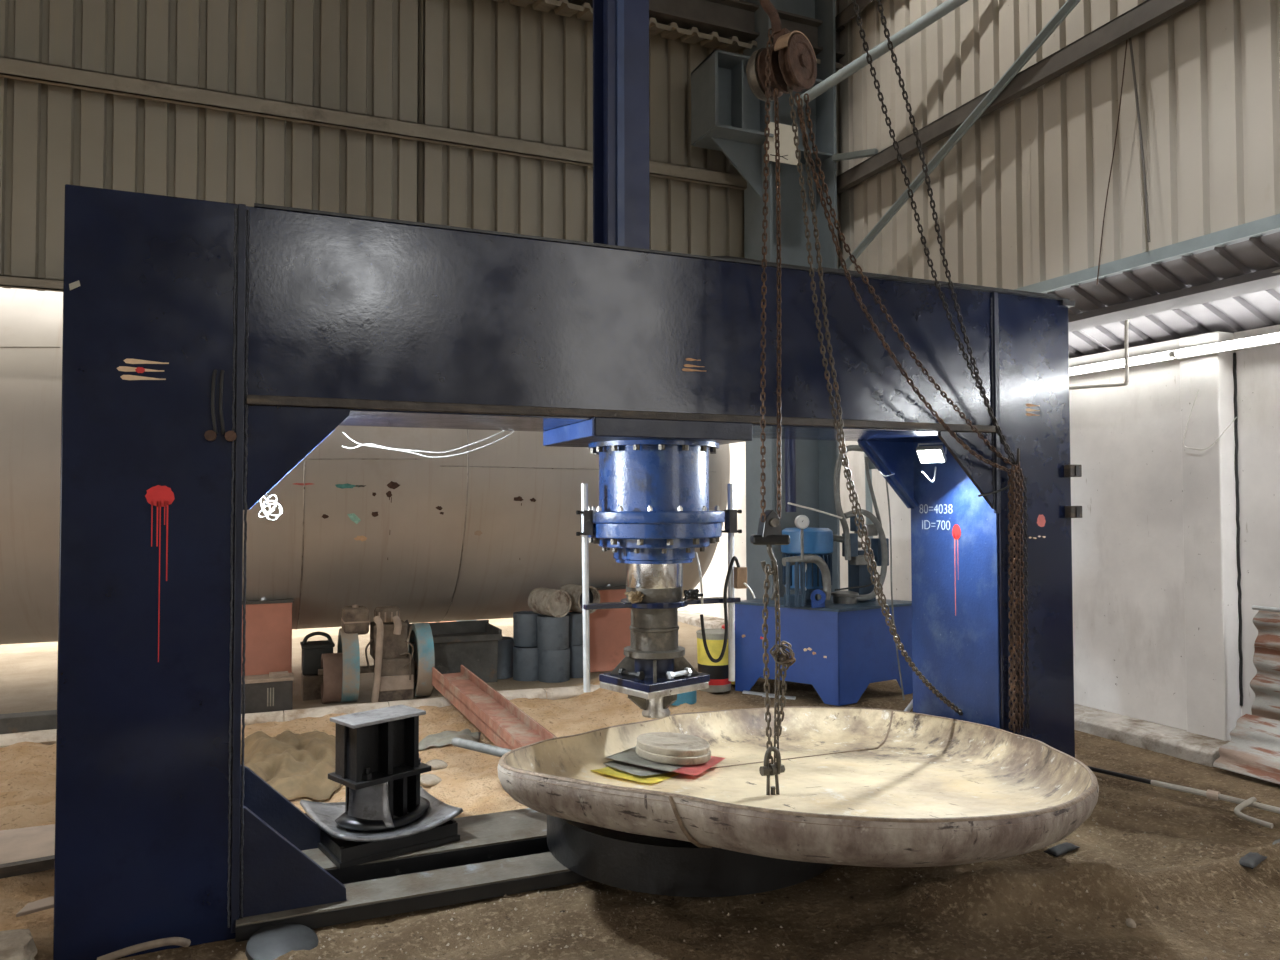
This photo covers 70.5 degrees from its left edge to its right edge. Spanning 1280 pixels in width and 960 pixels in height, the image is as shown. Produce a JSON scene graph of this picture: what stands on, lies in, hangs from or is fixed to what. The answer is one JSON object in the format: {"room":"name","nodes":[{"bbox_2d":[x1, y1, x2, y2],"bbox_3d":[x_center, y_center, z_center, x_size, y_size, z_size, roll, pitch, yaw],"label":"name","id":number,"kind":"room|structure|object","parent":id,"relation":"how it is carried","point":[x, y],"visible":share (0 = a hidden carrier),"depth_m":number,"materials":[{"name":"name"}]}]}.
{"room":"factory workshop","nodes":[
{"label":"factory workshop","id":0,"kind":"room"},
{"bbox_2d":[0,618,700,713],"bbox_3d":[-9.188,2.032,13.976,26.000,0.001,57.000,1,-2,-23],"label":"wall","id":1,"kind":"structure","parent":0,"point":[28,671],"depth_m":9.26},
{"bbox_2d":[242,597,293,675],"bbox_3d":[-3.546,1.385,8.334,0.605,0.950,1.620,1,-2,-23],"label":"saddle","id":2,"kind":"object","parent":1,"relation":"on","point":[268,636],"visible":0.38,"depth_m":7.65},
{"bbox_2d":[0,287,729,644],"bbox_3d":[-5.227,-0.186,8.004,12.604,3.210,3.210,1,-2,-23],"label":"storage tank","id":3,"kind":"object","parent":2,"relation":"on","point":[470,535],"visible":0.43,"depth_m":7.69,"materials":[{"name":"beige metal"}]},
{"bbox_2d":[405,620,502,686],"bbox_3d":[-1.733,1.574,8.297,0.820,0.560,0.590,1,-2,-23],"label":"trough","id":4,"kind":"object","parent":1,"relation":"on","point":[473,644],"visible":0.73,"depth_m":8.18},
{"bbox_2d":[497,636,513,678],"bbox_3d":[-1.337,1.681,8.565,0.286,0.360,0.286,1,-2,-23],"label":"drum","id":5,"kind":"object","parent":1,"relation":"on","point":[505,646],"visible":0.47,"depth_m":8.45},
{"bbox_2d":[513,646,538,680],"bbox_3d":[-1.036,1.701,8.420,0.296,0.310,0.296,1,-2,-23],"label":"drum","id":6,"kind":"object","parent":1,"relation":"on","point":[525,659],"visible":0.61,"depth_m":8.29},
{"bbox_2d":[513,611,540,646],"bbox_3d":[-1.050,1.397,8.510,0.286,0.300,0.286,1,-2,-23],"label":"drum","id":7,"kind":"object","parent":6,"relation":"on","point":[524,622],"visible":0.73,"depth_m":8.38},
{"bbox_2d":[569,584,630,671],"bbox_3d":[-0.620,1.412,9.571,0.680,0.950,1.620,1,-2,-23],"label":"saddle","id":8,"kind":"object","parent":1,"relation":"on","point":[609,628],"visible":0.21,"depth_m":8.85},
{"bbox_2d":[0,0,743,290],"bbox_3d":[-2.865,-3.876,6.939,10.603,5.133,0.048,1,-2,-23],"label":"wall","id":9,"kind":"structure","parent":0,"point":[505,69],"depth_m":7.09,"materials":[{"name":"metal"}]},
{"bbox_2d":[0,275,62,291],"bbox_3d":[-2.857,-1.334,6.783,10.540,0.074,0.100,1,-2,-23],"label":"trim","id":10,"kind":"structure","parent":9,"relation":"attached to","point":[7,281],"depth_m":6.18,"materials":[{"name":"paint"}]},
{"bbox_2d":[0,56,746,189],"bbox_3d":[-2.850,-2.781,6.799,10.540,0.121,0.153,1,-2,-23],"label":"steel beam","id":11,"kind":"structure","parent":9,"relation":"attached to","point":[13,68],"depth_m":6.89,"materials":[{"name":"metal"}]},
{"bbox_2d":[492,0,842,68],"bbox_3d":[-2.788,-4.001,6.748,10.595,0.165,0.350,1,-2,-23],"label":"trim","id":12,"kind":"structure","parent":9,"relation":"attached to","point":[693,36],"depth_m":7.93,"materials":[{"name":"paint"}]},
{"bbox_2d":[532,0,844,62],"bbox_3d":[-2.754,-4.174,6.671,10.593,0.274,0.253,1,-2,-23],"label":"trim","id":13,"kind":"structure","parent":9,"relation":"attached to","point":[728,18],"depth_m":8.09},
{"bbox_2d":[0,665,1279,959],"bbox_3d":[-0.184,1.718,4.761,8.600,0.230,7.400,1,-2,-23],"label":"floor","id":14,"kind":"structure","parent":0,"point":[985,900],"depth_m":3.67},
{"bbox_2d":[0,929,37,959],"bbox_3d":[-2.341,1.692,3.109,0.452,0.151,0.321,1,-2,-23],"label":"lump","id":15,"kind":"object","parent":14,"relation":"on","point":[17,944],"visible":1,"depth_m":3.19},
{"bbox_2d":[0,824,54,863],"bbox_3d":[-3.003,1.674,4.112,1.200,0.033,0.521,1,-2,-23],"label":"sheet","id":16,"kind":"object","parent":14,"relation":"on","point":[19,844],"visible":0.37,"depth_m":4.14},
{"bbox_2d":[0,855,54,878],"bbox_3d":[-2.883,1.686,3.826,1.313,0.050,0.050,1,-2,-31],"label":"strip","id":17,"kind":"object","parent":14,"relation":"on","point":[40,864],"visible":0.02,"depth_m":3.93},
{"bbox_2d":[0,710,56,733],"bbox_3d":[-4.997,1.727,6.129,2.600,0.150,0.170,1,-2,-23],"label":"beam","id":18,"kind":"structure","parent":14,"relation":"on","point":[36,720],"depth_m":6.35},
{"bbox_2d":[16,896,53,916],"bbox_3d":[-2.320,1.679,3.610,0.101,0.015,0.298,-2,-2,43],"label":"scrap","id":19,"kind":"object","parent":14,"relation":"on","point":[46,903],"visible":0.49,"depth_m":3.55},
{"bbox_2d":[97,937,190,959],"bbox_3d":[-1.773,1.676,3.239,0.295,0.065,0.069,1,-2,-23],"label":"hose","id":20,"kind":"object","parent":14,"relation":"on","point":[179,941],"visible":1,"depth_m":3.21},
{"bbox_2d":[241,671,293,713],"bbox_3d":[-3.046,1.671,7.049,0.650,0.305,0.220,1,-2,-23],"label":"metal box","id":21,"kind":"object","parent":14,"relation":"on","point":[273,691],"visible":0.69,"depth_m":7.02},
{"bbox_2d":[245,923,317,959],"bbox_3d":[-1.335,1.756,3.365,0.261,0.135,0.265,1,-2,-23],"label":"stone","id":22,"kind":"object","parent":14,"relation":"on","point":[270,942],"visible":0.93,"depth_m":3.36,"materials":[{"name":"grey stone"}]},
{"bbox_2d":[241,730,341,800],"bbox_3d":[-2.183,1.697,5.510,0.785,0.189,1.406,1,-2,-23],"label":"pile","id":23,"kind":"object","parent":14,"relation":"on","point":[294,765],"visible":0.74,"depth_m":5.30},
{"bbox_2d":[0,684,599,747],"bbox_3d":[-2.658,1.806,6.896,5.508,0.119,0.220,1,-2,-23],"label":"trim","id":24,"kind":"structure","parent":14,"relation":"attached to","point":[48,737],"depth_m":6.99,"materials":[{"name":"concrete"}]},
{"bbox_2d":[300,631,334,700],"bbox_3d":[-2.716,1.558,7.632,0.270,0.561,0.270,1,-2,-23],"label":"bucket","id":25,"kind":"object","parent":14,"relation":"on","point":[312,651],"visible":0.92,"depth_m":7.51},
{"bbox_2d":[318,605,434,703],"bbox_3d":[-2.207,1.441,7.552,0.902,0.806,0.620,1,-2,-23],"label":"rollers","id":26,"kind":"object","parent":14,"relation":"on","point":[402,670],"visible":0.98,"depth_m":7.42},
{"bbox_2d":[420,774,441,786],"bbox_3d":[-1.213,1.722,5.195,0.149,0.068,0.116,1,-2,-23],"label":"clod","id":27,"kind":"object","parent":14,"relation":"on","point":[426,780],"visible":0.84,"depth_m":5.16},
{"bbox_2d":[425,759,447,769],"bbox_3d":[-1.243,1.739,5.529,0.134,0.061,0.103,1,-2,-23],"label":"clod","id":28,"kind":"object","parent":14,"relation":"on","point":[436,764],"visible":0.84,"depth_m":5.50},
{"bbox_2d":[419,729,480,749],"bbox_3d":[-1.312,1.785,6.247,0.522,0.084,0.381,1,-2,-23],"label":"rag","id":29,"kind":"object","parent":14,"relation":"on","point":[444,738],"visible":0.84,"depth_m":6.19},
{"bbox_2d":[432,665,556,749],"bbox_3d":[-0.984,1.627,6.217,0.250,0.255,2.809,1,-2,-26],"label":"channel","id":30,"kind":"object","parent":14,"relation":"on","point":[501,721],"visible":0.64,"depth_m":6.31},
{"bbox_2d":[538,647,569,682],"bbox_3d":[-0.794,1.704,8.360,0.296,0.300,0.296,1,-2,-23],"label":"drum","id":31,"kind":"object","parent":14,"relation":"on","point":[554,666],"visible":0.8,"depth_m":8.23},
{"bbox_2d":[537,615,568,650],"bbox_3d":[-0.804,1.403,8.364,0.296,0.300,0.296,1,-2,-23],"label":"drum","id":32,"kind":"object","parent":31,"relation":"on","point":[552,632],"visible":0.84,"depth_m":8.24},
{"bbox_2d":[528,587,571,617],"bbox_3d":[-0.836,1.129,8.369,0.250,0.250,0.360,1,-2,-37],"label":"roll","id":33,"kind":"object","parent":32,"relation":"on","point":[543,601],"visible":1,"depth_m":8.26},
{"bbox_2d":[53,184,1081,959],"bbox_3d":[0.076,0.348,4.541,4.995,2.876,0.820,1,-2,-23],"label":"press","id":34,"kind":"object","parent":14,"relation":"on","point":[209,348],"depth_m":3.80,"materials":[{"name":"blue paint"}]},
{"bbox_2d":[135,367,144,372],"bbox_3d":[-1.862,-0.409,3.371,0.034,0.023,0.001,1,-2,-23],"label":"paint splatter","id":35,"kind":"object","parent":34,"relation":"attached to","point":[137,369],"depth_m":3.37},
{"bbox_2d":[145,485,174,506],"bbox_3d":[-1.796,0.059,3.386,0.098,0.081,0.001,1,-2,-23],"label":"paint splatter","id":36,"kind":"object","parent":34,"relation":"attached to","point":[155,495],"depth_m":3.39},
{"bbox_2d":[300,786,462,868],"bbox_3d":[-1.226,1.602,4.271,0.577,0.147,0.583,1,-2,-36],"label":"base plate","id":37,"kind":"object","parent":34,"relation":"on","point":[437,826],"visible":0.58,"depth_m":4.09,"materials":[{"name":"black paint"}]},
{"bbox_2d":[328,704,430,832],"bbox_3d":[-1.200,1.352,4.250,0.311,0.506,0.465,-1,-2,40],"label":"die","id":38,"kind":"object","parent":37,"relation":"on","point":[378,762],"visible":1,"depth_m":4.19,"materials":[{"name":"black paint"}]},
{"bbox_2d":[342,430,504,452],"bbox_3d":[-1.057,-0.205,4.512,0.819,0.140,0.007,1,-2,-23],"label":"wire","id":39,"kind":"object","parent":34,"relation":"hanging from","point":[503,430],"visible":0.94,"depth_m":4.50,"materials":[{"name":"plastic"}]},
{"bbox_2d":[343,431,513,457],"bbox_3d":[-1.038,-0.188,4.519,0.853,0.154,0.007,1,-2,-23],"label":"wire","id":40,"kind":"object","parent":34,"relation":"hanging from","point":[343,431],"visible":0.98,"depth_m":4.51,"materials":[{"name":"plastic"}]},
{"bbox_2d":[451,737,510,756],"bbox_3d":[-0.734,1.306,4.388,0.534,0.059,0.044,-2,-2,41],"label":"bar","id":41,"kind":"object","parent":34,"relation":"attached to","point":[458,742],"visible":0.6,"depth_m":4.41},
{"bbox_2d":[593,0,649,248],"bbox_3d":[-0.098,-3.611,4.624,0.220,5.125,0.236,1,-2,-23],"label":"post","id":42,"kind":"object","parent":34,"relation":"on","point":[621,207],"visible":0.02,"depth_m":4.49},
{"bbox_2d":[547,815,832,896],"bbox_3d":[0.254,1.592,4.320,1.390,0.195,1.390,1,-2,-23],"label":"pedestal","id":43,"kind":"object","parent":34,"relation":"on","point":[619,859],"visible":0.29,"depth_m":3.68,"materials":[{"name":"black paint"}]},
{"bbox_2d":[498,706,1098,866],"bbox_3d":[0.902,1.314,4.239,2.302,0.466,2.842,-1,-2,32],"label":"plate","id":44,"kind":"object","parent":43,"relation":"on","point":[867,787],"visible":0.91,"depth_m":3.99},
{"bbox_2d":[591,766,680,783],"bbox_3d":[-0.029,1.417,4.479,0.440,0.070,0.470,-1,-2,29],"label":"plate","id":45,"kind":"object","parent":44,"relation":"on","point":[649,779],"visible":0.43,"depth_m":4.32,"materials":[{"name":"yellow paint"}]},
{"bbox_2d":[603,760,669,775],"bbox_3d":[0.031,1.413,4.534,0.360,0.056,0.439,-2,-2,45],"label":"plate","id":46,"kind":"object","parent":45,"relation":"on","point":[638,770],"visible":0.33,"depth_m":4.40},
{"bbox_2d":[671,756,724,775],"bbox_3d":[0.172,1.409,4.569,0.400,0.051,0.430,-1,-2,25],"label":"plate","id":47,"kind":"object","parent":46,"relation":"on","point":[694,770],"visible":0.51,"depth_m":4.45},
{"bbox_2d":[606,746,684,771],"bbox_3d":[0.071,1.399,4.565,0.360,0.050,0.380,-1,-2,27],"label":"plate","id":48,"kind":"object","parent":47,"relation":"on","point":[630,755],"visible":0.51,"depth_m":4.47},
{"bbox_2d":[636,744,710,764],"bbox_3d":[0.171,1.386,4.625,0.385,0.069,0.384,1,-2,-23],"label":"disc","id":49,"kind":"object","parent":48,"relation":"on","point":[658,758],"visible":0.48,"depth_m":4.46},
{"bbox_2d":[636,732,709,756],"bbox_3d":[0.169,1.349,4.627,0.375,0.065,0.374,1,-2,-23],"label":"disc","id":50,"kind":"object","parent":49,"relation":"on","point":[661,743],"visible":1,"depth_m":4.55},
{"bbox_2d":[766,773,779,794],"bbox_3d":[0.594,1.389,4.046,0.072,0.175,0.072,1,-2,-23],"label":"lifting lug","id":51,"kind":"object","parent":44,"relation":"attached to","point":[776,775],"visible":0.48,"depth_m":4.04,"materials":[{"name":"metal"}]},
{"bbox_2d":[759,746,784,775],"bbox_3d":[0.592,1.255,4.043,0.111,0.127,0.048,1,-2,-23],"label":"shackle","id":52,"kind":"object","parent":51,"relation":"attached to","point":[764,770],"visible":1,"depth_m":4.03,"materials":[{"name":"metal"}]},
{"bbox_2d":[770,764,776,775],"bbox_3d":[0.590,1.294,4.042,0.020,0.048,0.048,1,-2,-23],"label":"washer","id":53,"kind":"object","parent":52,"relation":"in","point":[773,769],"depth_m":4.03,"materials":[{"name":"metal"}]},
{"bbox_2d":[695,553,754,662],"bbox_3d":[0.427,0.644,4.608,0.340,0.558,0.055,1,-2,-23],"label":"hose","id":54,"kind":"object","parent":34,"relation":"attached to","point":[736,577],"depth_m":4.63,"materials":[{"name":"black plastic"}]},
{"bbox_2d":[879,442,946,482],"bbox_3d":[1.621,-0.098,5.347,0.405,0.232,0.184,-1,-2,36],"label":"floodlight","id":55,"kind":"object","parent":34,"relation":"attached to","point":[926,454],"visible":0.99,"depth_m":5.23,"materials":[{"name":"white plastic"}]},
{"bbox_2d":[952,524,960,538],"bbox_3d":[1.846,0.303,5.281,0.001,0.087,0.070,1,-2,-23],"label":"paint splatter","id":56,"kind":"object","parent":34,"relation":"attached to","point":[956,528],"depth_m":5.28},
{"bbox_2d":[1008,461,1023,732],"bbox_3d":[2.070,0.635,4.961,0.124,1.487,0.045,1,-2,-27],"label":"chain","id":57,"kind":"object","parent":34,"relation":"hanging from","point":[1014,528],"visible":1,"depth_m":4.95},
{"bbox_2d":[1023,477,1029,728],"bbox_3d":[2.135,0.678,5.001,0.021,1.391,0.016,1,-2,-28],"label":"strand","id":58,"kind":"object","parent":34,"relation":"hanging from","point":[1025,487],"visible":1,"depth_m":5.00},
{"bbox_2d":[1037,515,1045,526],"bbox_3d":[2.260,0.230,5.098,0.066,0.071,0.001,1,-2,-23],"label":"paint splatter","id":59,"kind":"object","parent":34,"relation":"attached to","point":[1041,519],"depth_m":5.10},
{"bbox_2d":[569,645,582,677],"bbox_3d":[-0.589,1.704,8.544,0.224,0.310,0.224,1,-2,-23],"label":"drum","id":60,"kind":"object","parent":14,"relation":"on","point":[576,651],"visible":0.38,"depth_m":8.44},
{"bbox_2d":[567,612,582,644],"bbox_3d":[-0.607,1.403,8.567,0.224,0.290,0.224,1,-2,-23],"label":"drum","id":61,"kind":"object","parent":60,"relation":"on","point":[575,618],"visible":0.45,"depth_m":8.46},
{"bbox_2d":[558,584,599,613],"bbox_3d":[-0.588,1.125,8.604,0.260,0.260,0.360,1,-2,-40],"label":"roll","id":62,"kind":"object","parent":61,"relation":"on","point":[574,590],"visible":0.56,"depth_m":8.52,"materials":[{"name":"brown fabric"}]},
{"bbox_2d":[672,690,696,705],"bbox_3d":[0.292,1.584,6.952,0.285,0.234,0.285,1,-2,-23],"label":"can","id":63,"kind":"object","parent":14,"relation":"on","point":[687,697],"visible":0.18,"depth_m":6.82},
{"bbox_2d":[133,779,1273,959],"bbox_3d":[0.521,1.689,3.484,5.513,0.205,2.323,1,-2,-23],"label":"grit","id":64,"kind":"object","parent":14,"relation":"on","point":[1100,833],"visible":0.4,"depth_m":3.51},
{"bbox_2d":[696,629,730,691],"bbox_3d":[0.611,1.477,7.426,0.302,0.474,0.302,1,-2,-23],"label":"paint bucket","id":65,"kind":"object","parent":14,"relation":"on","point":[718,671],"visible":0.62,"depth_m":7.30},
{"bbox_2d":[742,690,774,695],"bbox_3d":[0.949,1.705,7.218,0.257,0.028,0.060,-1,-2,16],"label":"strip","id":66,"kind":"object","parent":14,"relation":"on","point":[744,691],"visible":0.71,"depth_m":7.21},
{"bbox_2d":[691,0,839,679],"bbox_3d":[1.129,-2.255,8.156,1.281,8.327,0.527,1,-2,-23],"label":"steel column","id":67,"kind":"structure","parent":14,"relation":"on","point":[727,117],"depth_m":8.25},
{"bbox_2d":[766,122,797,165],"bbox_3d":[1.191,-2.959,8.119,0.320,0.343,0.336,1,-2,-23],"label":"plate","id":68,"kind":"object","parent":67,"relation":"attached to","point":[787,149],"visible":0.71,"depth_m":7.97,"materials":[{"name":"white metal"}]},
{"bbox_2d":[832,148,877,161],"bbox_3d":[1.913,-2.896,8.068,0.050,0.115,0.448,1,-2,-44],"label":"bar","id":69,"kind":"object","parent":67,"relation":"attached to","point":[869,152],"visible":0.93,"depth_m":8.04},
{"bbox_2d":[794,0,968,106],"bbox_3d":[2.017,-3.533,7.348,0.090,0.409,1.897,1,-2,-41],"label":"brace","id":70,"kind":"object","parent":67,"relation":"attached to","point":[946,7],"visible":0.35,"depth_m":7.35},
{"bbox_2d":[839,0,1080,269],"bbox_3d":[2.841,-3.150,5.828,0.070,2.413,5.271,1,-2,-23],"label":"brace","id":71,"kind":"object","parent":67,"relation":"attached to","point":[1069,5],"visible":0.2,"depth_m":6.70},
{"bbox_2d":[762,694,795,699],"bbox_3d":[1.095,1.707,7.128,0.256,0.019,0.060,-1,-2,16],"label":"strip","id":72,"kind":"object","parent":14,"relation":"on","point":[763,695],"visible":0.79,"depth_m":7.12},
{"bbox_2d":[734,445,912,705],"bbox_3d":[1.505,0.722,7.382,1.309,1.995,0.920,1,-2,-33],"label":"hydraulic power unit","id":73,"kind":"object","parent":14,"relation":"on","point":[842,643],"visible":0.91,"depth_m":7.09,"materials":[{"name":"blue paint"}]},
{"bbox_2d":[785,439,795,511],"bbox_3d":[1.248,-0.043,7.503,0.095,0.618,0.090,1,-2,-23],"label":"pipe","id":74,"kind":"object","parent":73,"relation":"attached to","point":[790,447],"visible":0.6,"depth_m":7.47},
{"bbox_2d":[788,502,841,518],"bbox_3d":[1.353,0.236,6.982,0.495,0.132,0.014,1,-2,-23],"label":"bar","id":75,"kind":"object","parent":73,"relation":"attached to","point":[788,502],"visible":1,"depth_m":6.97,"materials":[{"name":"metal"}]},
{"bbox_2d":[864,453,876,468],"bbox_3d":[1.917,-0.155,7.333,0.216,0.130,0.094,1,-2,-23],"label":"junction box","id":76,"kind":"object","parent":73,"relation":"attached to","point":[871,465],"visible":0.28,"depth_m":7.31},
{"bbox_2d":[885,480,904,699],"bbox_3d":[1.930,0.761,6.878,0.178,1.827,0.014,1,-2,-23],"label":"cable","id":77,"kind":"object","parent":73,"relation":"hanging from","point":[885,480],"visible":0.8,"depth_m":6.87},
{"bbox_2d":[904,699,912,711],"bbox_3d":[1.711,1.607,6.001,0.372,0.354,0.030,1,-2,-23],"label":"pipe stub","id":78,"kind":"object","parent":14,"relation":"on","point":[909,707],"depth_m":6.03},
{"bbox_2d":[1044,842,1079,856],"bbox_3d":[2.052,1.788,4.402,0.204,0.028,0.073,1,-2,-34],"label":"scrap","id":79,"kind":"object","parent":14,"relation":"on","point":[1059,849],"visible":1,"depth_m":4.38,"materials":[{"name":"metal"}]},
{"bbox_2d":[1126,918,1135,927],"bbox_3d":[1.901,1.715,3.503,0.035,0.036,0.036,1,-2,-42],"label":"stone","id":80,"kind":"object","parent":14,"relation":"on","point":[1130,922],"visible":1,"depth_m":3.49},
{"bbox_2d":[1088,766,1279,828],"bbox_3d":[2.850,1.701,5.044,0.275,0.061,2.047,1,-2,-34],"label":"pipe","id":81,"kind":"object","parent":14,"relation":"on","point":[1210,794],"visible":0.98,"depth_m":4.84,"materials":[{"name":"grey metal"}]},
{"bbox_2d":[1213,714,1279,784],"bbox_3d":[3.906,1.570,4.841,0.300,0.293,1.552,1,-2,-23],"label":"sheet","id":82,"kind":"object","parent":14,"relation":"on","point":[1253,750],"visible":1,"depth_m":5.39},
{"bbox_2d":[1250,610,1279,720],"bbox_3d":[4.087,1.132,4.908,0.103,0.711,1.512,1,-2,-23],"label":"sheet","id":83,"kind":"object","parent":82,"relation":"on","point":[1265,684],"visible":0.98,"depth_m":5.52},
{"bbox_2d":[1252,605,1279,612],"bbox_3d":[4.100,0.772,4.923,0.028,0.028,1.510,1,-2,-23],"label":"bar","id":84,"kind":"object","parent":83,"relation":"attached to","point":[1254,607],"visible":1,"depth_m":5.54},
{"bbox_2d":[1239,852,1267,868],"bbox_3d":[2.648,1.637,3.920,0.207,0.030,0.072,1,-2,-40],"label":"scrap","id":85,"kind":"object","parent":14,"relation":"on","point":[1251,860],"visible":1,"depth_m":3.89,"materials":[{"name":"black rubber"}]},
{"bbox_2d":[678,339,1186,729],"bbox_3d":[-0.095,0.690,15.240,0.250,2.765,19.830,1,-2,-23],"label":"wall","id":86,"kind":"structure","parent":0,"point":[1128,563],"depth_m":6.53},
{"bbox_2d":[678,610,1229,766],"bbox_3d":[2.099,1.829,9.309,0.309,0.129,8.000,1,-2,-23],"label":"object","id":87,"kind":"structure","parent":86,"relation":"attached to","point":[1175,742],"depth_m":6.12,"materials":[{"name":"concrete"}]},
{"bbox_2d":[1069,350,1176,376],"bbox_3d":[3.338,-0.825,6.629,0.082,0.060,1.248,1,-2,-23],"label":"tube light","id":88,"kind":"object","parent":86,"relation":"attached to","point":[1162,356],"visible":0.57,"depth_m":6.41,"materials":[{"name":"white plastic"}]},
{"bbox_2d":[1172,332,1279,358],"bbox_3d":[3.825,-0.858,5.478,0.082,0.060,1.248,1,-2,-23],"label":"tube light","id":89,"kind":"object","parent":86,"relation":"attached to","point":[1274,338],"visible":1,"depth_m":5.70,"materials":[{"name":"white plastic"}]},
{"bbox_2d":[835,0,1279,289],"bbox_3d":[3.851,-3.814,4.031,0.049,4.770,10.620,1,-2,-23],"label":"wall","id":90,"kind":"structure","parent":0,"point":[1020,198],"depth_m":6.24,"materials":[{"name":"metal"}]},
{"bbox_2d":[835,0,873,31],"bbox_3d":[3.730,-4.363,4.067,0.145,0.130,10.350,1,-2,-23],"label":"trim","id":91,"kind":"structure","parent":90,"relation":"attached to","point":[848,13],"depth_m":8.22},
{"bbox_2d":[837,0,1199,194],"bbox_3d":[3.729,-2.862,4.023,0.155,0.137,10.350,1,-2,-23],"label":"trim","id":92,"kind":"structure","parent":90,"relation":"attached to","point":[1149,13],"depth_m":6.22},
{"bbox_2d":[1096,40,1127,284],"bbox_3d":[3.001,-2.007,5.758,0.008,1.488,0.256,1,-2,-23],"label":"hanging wire","id":93,"kind":"object","parent":90,"relation":"hanging from","point":[1126,40],"visible":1,"depth_m":5.75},
{"bbox_2d":[1129,38,1149,241],"bbox_3d":[3.077,-2.130,5.582,0.016,1.365,0.126,1,-2,-23],"label":"hanging wire","id":94,"kind":"object","parent":90,"relation":"hanging from","point":[1130,39],"visible":0.94,"depth_m":5.56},
{"bbox_2d":[1014,214,1279,293],"bbox_3d":[3.821,-1.416,4.037,0.080,0.075,10.380,1,-2,-23],"label":"trim","id":95,"kind":"structure","parent":90,"relation":"attached to","point":[1271,224],"depth_m":5.47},
{"bbox_2d":[1047,232,1279,358],"bbox_3d":[4.390,-1.174,3.927,0.975,0.463,10.148,1,-2,-23],"label":"ceiling","id":96,"kind":"structure","parent":90,"relation":"attached to","point":[1260,309],"depth_m":5.82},
{"bbox_2d":[1069,269,1279,389],"bbox_3d":[3.429,-0.927,5.817,0.139,0.527,3.218,0,-2,-17],"label":"conduit","id":97,"kind":"object","parent":96,"relation":"attached to","point":[1126,327],"visible":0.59,"depth_m":6.22,"materials":[{"name":"plastic"}]},
{"bbox_2d":[1068,266,1279,331],"bbox_3d":[4.164,-1.194,3.942,0.125,0.102,9.950,1,-2,-23],"label":"trim","id":98,"kind":"structure","parent":90,"relation":"attached to","point":[1262,280],"depth_m":5.69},
{"bbox_2d":[1179,331,1241,740],"bbox_3d":[3.803,0.384,5.980,0.270,2.685,0.268,1,-2,-23],"label":"wall pillar","id":99,"kind":"structure","parent":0,"point":[1213,708],"depth_m":5.88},
{"bbox_2d":[1183,389,1236,449],"bbox_3d":[3.692,-0.396,5.880,0.028,0.404,0.341,1,-2,-31],"label":"cable","id":100,"kind":"object","parent":99,"relation":"attached to","point":[1198,389],"visible":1,"depth_m":5.95,"materials":[{"name":"plastic"}]},
{"bbox_2d":[1234,325,1279,715],"bbox_3d":[5.316,0.327,2.621,0.120,2.765,7.100,1,-2,-23],"label":"wall","id":101,"kind":"structure","parent":0,"point":[1257,368],"depth_m":5.76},
{"bbox_2d":[1233,353,1242,705],"bbox_3d":[3.872,0.313,5.858,0.030,2.281,0.019,1,-2,-23],"label":"trim","id":102,"kind":"structure","parent":101,"relation":"attached to","point":[1234,354],"depth_m":5.85,"materials":[{"name":"metal"}]},
{"bbox_3d":[-8.061,-3.695,-4.093,0.100,5.600,16.550,1,-2,-23],"label":"wall","id":103,"kind":"structure","parent":0,"visible":0},
{"bbox_2d":[746,0,816,574],"bbox_3d":[0.630,-2.301,4.207,0.285,5.461,0.305,-1,-2,39],"label":"chain hoist","id":104,"kind":"object","parent":103,"relation":"hanging from","point":[791,60],"visible":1,"depth_m":4.13,"materials":[{"name":"metal"}]},
{"bbox_2d":[762,560,795,767],"bbox_3d":[0.619,0.840,4.072,0.166,0.963,0.080,1,-2,-23],"label":"chain","id":105,"kind":"object","parent":104,"relation":"hanging from","point":[783,659],"visible":0.97,"depth_m":4.08,"materials":[{"name":"metal"}]},
{"bbox_2d":[787,85,962,714],"bbox_3d":[1.358,-0.196,4.698,0.138,3.213,1.805,-2,-2,44],"label":"chain","id":106,"kind":"object","parent":104,"relation":"hanging from","point":[904,654],"visible":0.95,"depth_m":4.27,"materials":[{"name":"metal"}]},
{"bbox_2d":[798,98,962,713],"bbox_3d":[1.411,-0.156,4.760,0.121,3.201,1.812,-2,-2,45],"label":"chain","id":107,"kind":"object","parent":104,"relation":"hanging from","point":[809,177],"visible":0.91,"depth_m":4.31,"materials":[{"name":"metal"}]},
{"bbox_2d":[795,93,1009,472],"bbox_3d":[1.361,-0.908,4.572,1.558,1.718,0.055,1,-2,-33],"label":"chain","id":108,"kind":"object","parent":104,"relation":"hanging from","point":[800,115],"visible":1,"depth_m":4.37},
{"bbox_2d":[804,93,1012,464],"bbox_3d":[1.403,-0.940,4.590,1.507,1.703,0.034,1,-2,-33],"label":"chain","id":109,"kind":"object","parent":104,"relation":"hanging from","point":[808,114],"visible":1,"depth_m":4.41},
{"bbox_2d":[852,0,1013,462],"bbox_3d":[1.497,-2.580,4.648,1.340,4.962,0.062,1,-2,-35],"label":"chain","id":110,"kind":"object","parent":103,"relation":"hanging from","point":[917,220],"visible":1,"depth_m":4.51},
{"bbox_2d":[877,0,1015,462],"bbox_3d":[1.573,-2.581,4.678,1.229,4.966,0.060,1,-2,-37],"label":"chain","id":111,"kind":"object","parent":103,"relation":"hanging from","point":[886,29],"visible":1,"depth_m":4.57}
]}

